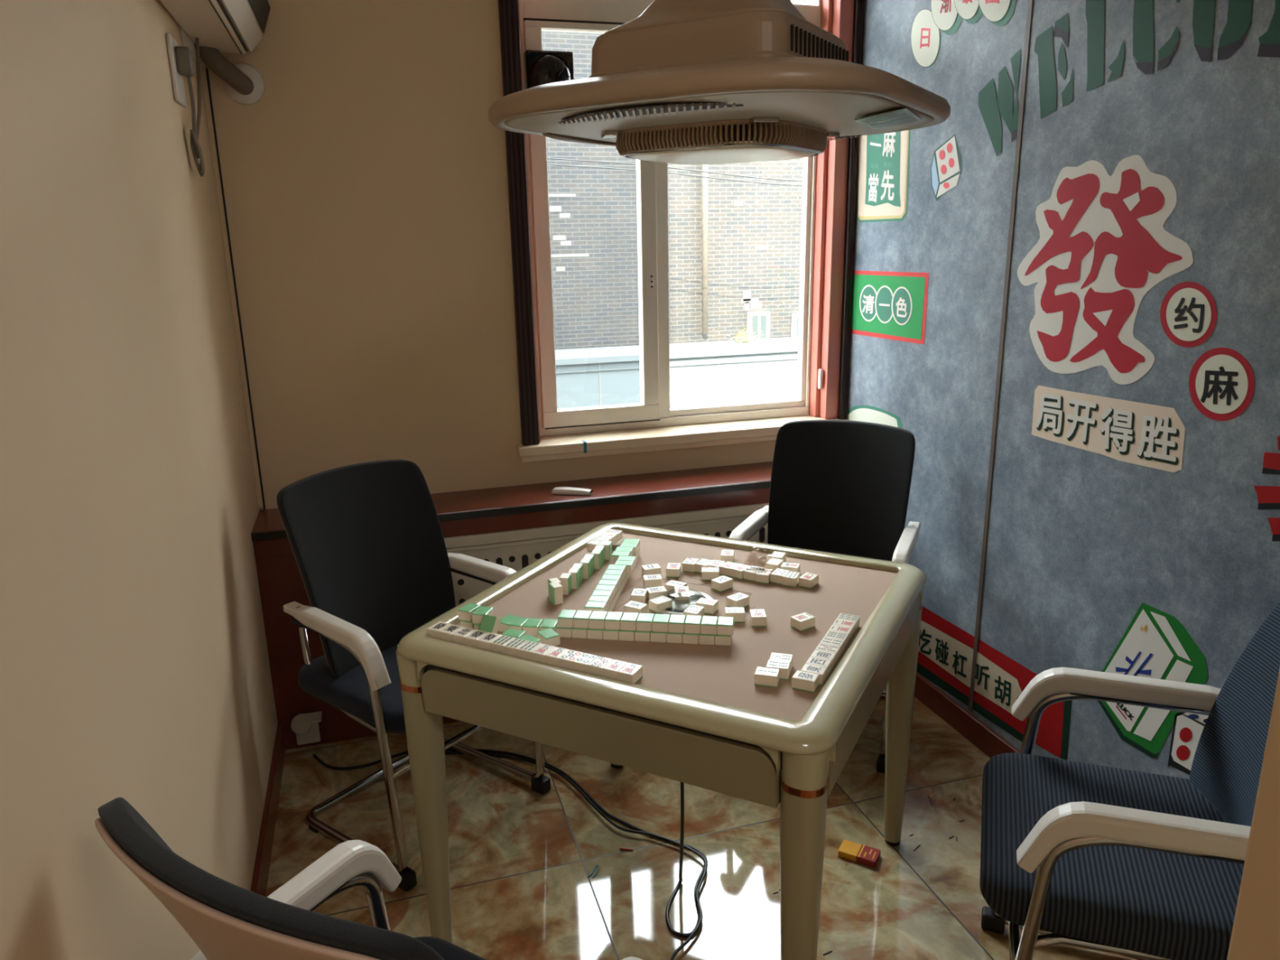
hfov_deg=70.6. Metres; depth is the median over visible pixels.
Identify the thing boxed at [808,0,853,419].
trim
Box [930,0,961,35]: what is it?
wall decal
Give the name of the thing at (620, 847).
scrap
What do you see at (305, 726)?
floor outlet
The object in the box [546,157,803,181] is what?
overhead wire
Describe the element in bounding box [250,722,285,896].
baseboard
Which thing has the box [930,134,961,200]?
wall decal
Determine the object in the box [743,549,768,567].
plastic wrapper
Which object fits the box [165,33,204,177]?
wall socket
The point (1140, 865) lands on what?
office chair
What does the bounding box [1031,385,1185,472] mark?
wall decal
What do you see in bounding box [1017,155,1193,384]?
wall decal
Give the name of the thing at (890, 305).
wall decal
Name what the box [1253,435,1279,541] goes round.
wall decal
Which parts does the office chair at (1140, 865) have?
seat rail, seat, tube frame, armrest, armrest, backrest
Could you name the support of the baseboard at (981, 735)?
attached to the wall at (1077, 539)
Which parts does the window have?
sash frame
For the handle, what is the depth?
3.39 m
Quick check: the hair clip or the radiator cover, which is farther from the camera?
the radiator cover
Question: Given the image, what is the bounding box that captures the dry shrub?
[728,324,764,342]
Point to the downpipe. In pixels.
(704, 167)
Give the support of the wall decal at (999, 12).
attached to the wall at (1077, 539)
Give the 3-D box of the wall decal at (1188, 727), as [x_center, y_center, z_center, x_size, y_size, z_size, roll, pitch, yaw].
[1.261,0.602,2.037,0.001,0.190,0.148,-6,16,-16]
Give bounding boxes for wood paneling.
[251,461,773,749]
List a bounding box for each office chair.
[94,796,643,959]
[276,459,551,891]
[728,419,920,773]
[979,600,1279,959]
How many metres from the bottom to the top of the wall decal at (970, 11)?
0.150 m
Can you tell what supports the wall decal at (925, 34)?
attached to the wall at (1077, 539)
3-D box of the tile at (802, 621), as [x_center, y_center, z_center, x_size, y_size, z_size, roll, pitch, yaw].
[0.339,0.295,1.883,0.042,0.022,0.032,-11,18,-32]
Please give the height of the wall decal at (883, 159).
0.474 m
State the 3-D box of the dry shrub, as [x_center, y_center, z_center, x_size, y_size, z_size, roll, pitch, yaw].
[1.218,-1.686,10.453,0.517,0.192,0.316,-12,19,-36]
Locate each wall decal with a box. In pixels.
[847,404,902,428]
[850,270,928,344]
[857,82,912,222]
[911,8,940,67]
[916,606,1071,759]
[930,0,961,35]
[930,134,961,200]
[954,0,982,24]
[977,0,1015,26]
[978,0,1279,155]
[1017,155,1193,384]
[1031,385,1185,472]
[1097,602,1208,758]
[1160,281,1217,347]
[1167,711,1208,774]
[1188,347,1254,421]
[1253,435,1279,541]
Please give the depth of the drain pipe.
2.54 m
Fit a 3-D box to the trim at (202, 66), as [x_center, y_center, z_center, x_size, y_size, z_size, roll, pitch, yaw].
[-1.220,-0.546,2.713,0.016,1.310,0.016,-6,16,-16]
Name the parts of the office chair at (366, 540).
armrest, seat rail, backrest, seat, tube frame, armrest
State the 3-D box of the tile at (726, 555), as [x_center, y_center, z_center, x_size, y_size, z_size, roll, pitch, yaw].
[0.220,0.193,2.272,0.032,0.022,0.042,1,15,9]
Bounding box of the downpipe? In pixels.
[702,164,707,333]
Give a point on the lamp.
(680, 82)
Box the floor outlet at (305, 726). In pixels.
[290,711,321,745]
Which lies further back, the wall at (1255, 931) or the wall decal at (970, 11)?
the wall decal at (970, 11)
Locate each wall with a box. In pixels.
[0,0,277,959]
[200,0,775,510]
[847,0,1279,778]
[1226,668,1279,959]
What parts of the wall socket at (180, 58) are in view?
plate, bundled cord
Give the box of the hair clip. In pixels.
[587,864,599,877]
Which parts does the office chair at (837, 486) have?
armrest, tube frame, backrest, armrest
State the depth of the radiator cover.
2.95 m
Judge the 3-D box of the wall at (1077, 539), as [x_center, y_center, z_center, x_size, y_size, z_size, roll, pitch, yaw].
[1.157,-0.451,2.267,0.120,2.750,2.970,-6,16,-16]
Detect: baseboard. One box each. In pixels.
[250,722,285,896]
[914,671,1020,758]
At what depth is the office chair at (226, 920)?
0.87 m
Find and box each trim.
[200,60,263,507]
[497,0,539,445]
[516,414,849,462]
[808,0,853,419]
[837,0,864,419]
[968,0,1033,712]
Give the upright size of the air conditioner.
0.325 m
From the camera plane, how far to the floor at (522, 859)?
2.34 m
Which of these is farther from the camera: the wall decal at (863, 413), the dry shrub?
the dry shrub
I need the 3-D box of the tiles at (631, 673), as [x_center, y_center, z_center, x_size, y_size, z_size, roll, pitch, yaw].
[0.016,0.249,2.034,0.638,0.045,0.746,7,17,27]
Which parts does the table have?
leg, apron panel, leg, apron panel, leg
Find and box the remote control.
[551,486,592,495]
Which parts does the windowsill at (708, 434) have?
under sill moulding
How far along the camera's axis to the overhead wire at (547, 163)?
8.45 m
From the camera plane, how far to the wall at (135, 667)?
1.34 m
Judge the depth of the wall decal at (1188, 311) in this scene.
1.96 m
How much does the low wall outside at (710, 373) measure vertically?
0.850 m
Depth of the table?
1.75 m
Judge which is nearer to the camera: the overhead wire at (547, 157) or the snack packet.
the snack packet
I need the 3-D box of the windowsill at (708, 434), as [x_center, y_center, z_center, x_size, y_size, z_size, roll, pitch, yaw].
[0.171,-0.158,3.292,1.255,0.058,0.162,-6,16,-16]
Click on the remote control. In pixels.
(562, 490)
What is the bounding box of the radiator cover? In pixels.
[444,502,768,606]
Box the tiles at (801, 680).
[754,613,860,692]
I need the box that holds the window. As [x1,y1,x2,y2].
[519,0,821,436]
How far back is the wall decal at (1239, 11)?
2.11 m
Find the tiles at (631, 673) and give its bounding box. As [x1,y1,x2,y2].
[426,538,818,684]
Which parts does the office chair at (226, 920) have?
backrest, armrest, tube frame, seat, armrest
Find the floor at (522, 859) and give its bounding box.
[265,687,1137,959]
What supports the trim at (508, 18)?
attached to the wall at (366, 191)
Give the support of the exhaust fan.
attached to the window
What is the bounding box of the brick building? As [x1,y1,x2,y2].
[541,0,811,350]
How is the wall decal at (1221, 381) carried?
attached to the wall at (1077, 539)
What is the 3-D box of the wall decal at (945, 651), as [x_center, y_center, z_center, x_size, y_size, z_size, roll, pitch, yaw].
[1.042,0.610,2.797,0.002,0.260,0.781,-6,16,-16]
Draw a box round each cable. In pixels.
[205,67,265,509]
[312,748,707,937]
[444,751,707,959]
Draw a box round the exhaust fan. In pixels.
[524,49,573,88]
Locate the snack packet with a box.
[837,839,880,867]
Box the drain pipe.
[193,43,265,105]
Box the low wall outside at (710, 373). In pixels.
[555,337,798,408]
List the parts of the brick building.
pane, pane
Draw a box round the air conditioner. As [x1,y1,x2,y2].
[159,0,270,62]
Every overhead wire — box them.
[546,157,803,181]
[546,163,802,186]
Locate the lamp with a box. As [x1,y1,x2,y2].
[488,0,951,164]
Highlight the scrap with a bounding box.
[619,846,633,851]
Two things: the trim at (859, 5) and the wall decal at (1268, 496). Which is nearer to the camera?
the wall decal at (1268, 496)
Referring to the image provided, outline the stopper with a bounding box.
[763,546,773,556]
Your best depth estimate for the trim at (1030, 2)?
2.54 m
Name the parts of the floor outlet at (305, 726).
flap lid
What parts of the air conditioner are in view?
mounting plate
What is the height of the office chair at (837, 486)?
0.955 m
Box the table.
[395,522,926,959]
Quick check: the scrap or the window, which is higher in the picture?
the window
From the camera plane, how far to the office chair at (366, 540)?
2.43 m
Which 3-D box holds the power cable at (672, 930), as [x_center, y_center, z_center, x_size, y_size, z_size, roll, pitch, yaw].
[-0.360,0.600,2.498,1.384,0.663,0.379,9,18,33]
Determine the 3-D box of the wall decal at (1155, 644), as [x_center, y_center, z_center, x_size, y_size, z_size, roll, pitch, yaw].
[1.214,0.481,2.160,0.002,0.371,0.302,-6,16,-16]
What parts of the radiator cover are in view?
frame moulding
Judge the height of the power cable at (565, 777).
0.017 m
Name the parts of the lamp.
underside panel, plate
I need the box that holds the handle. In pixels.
[817,368,822,389]

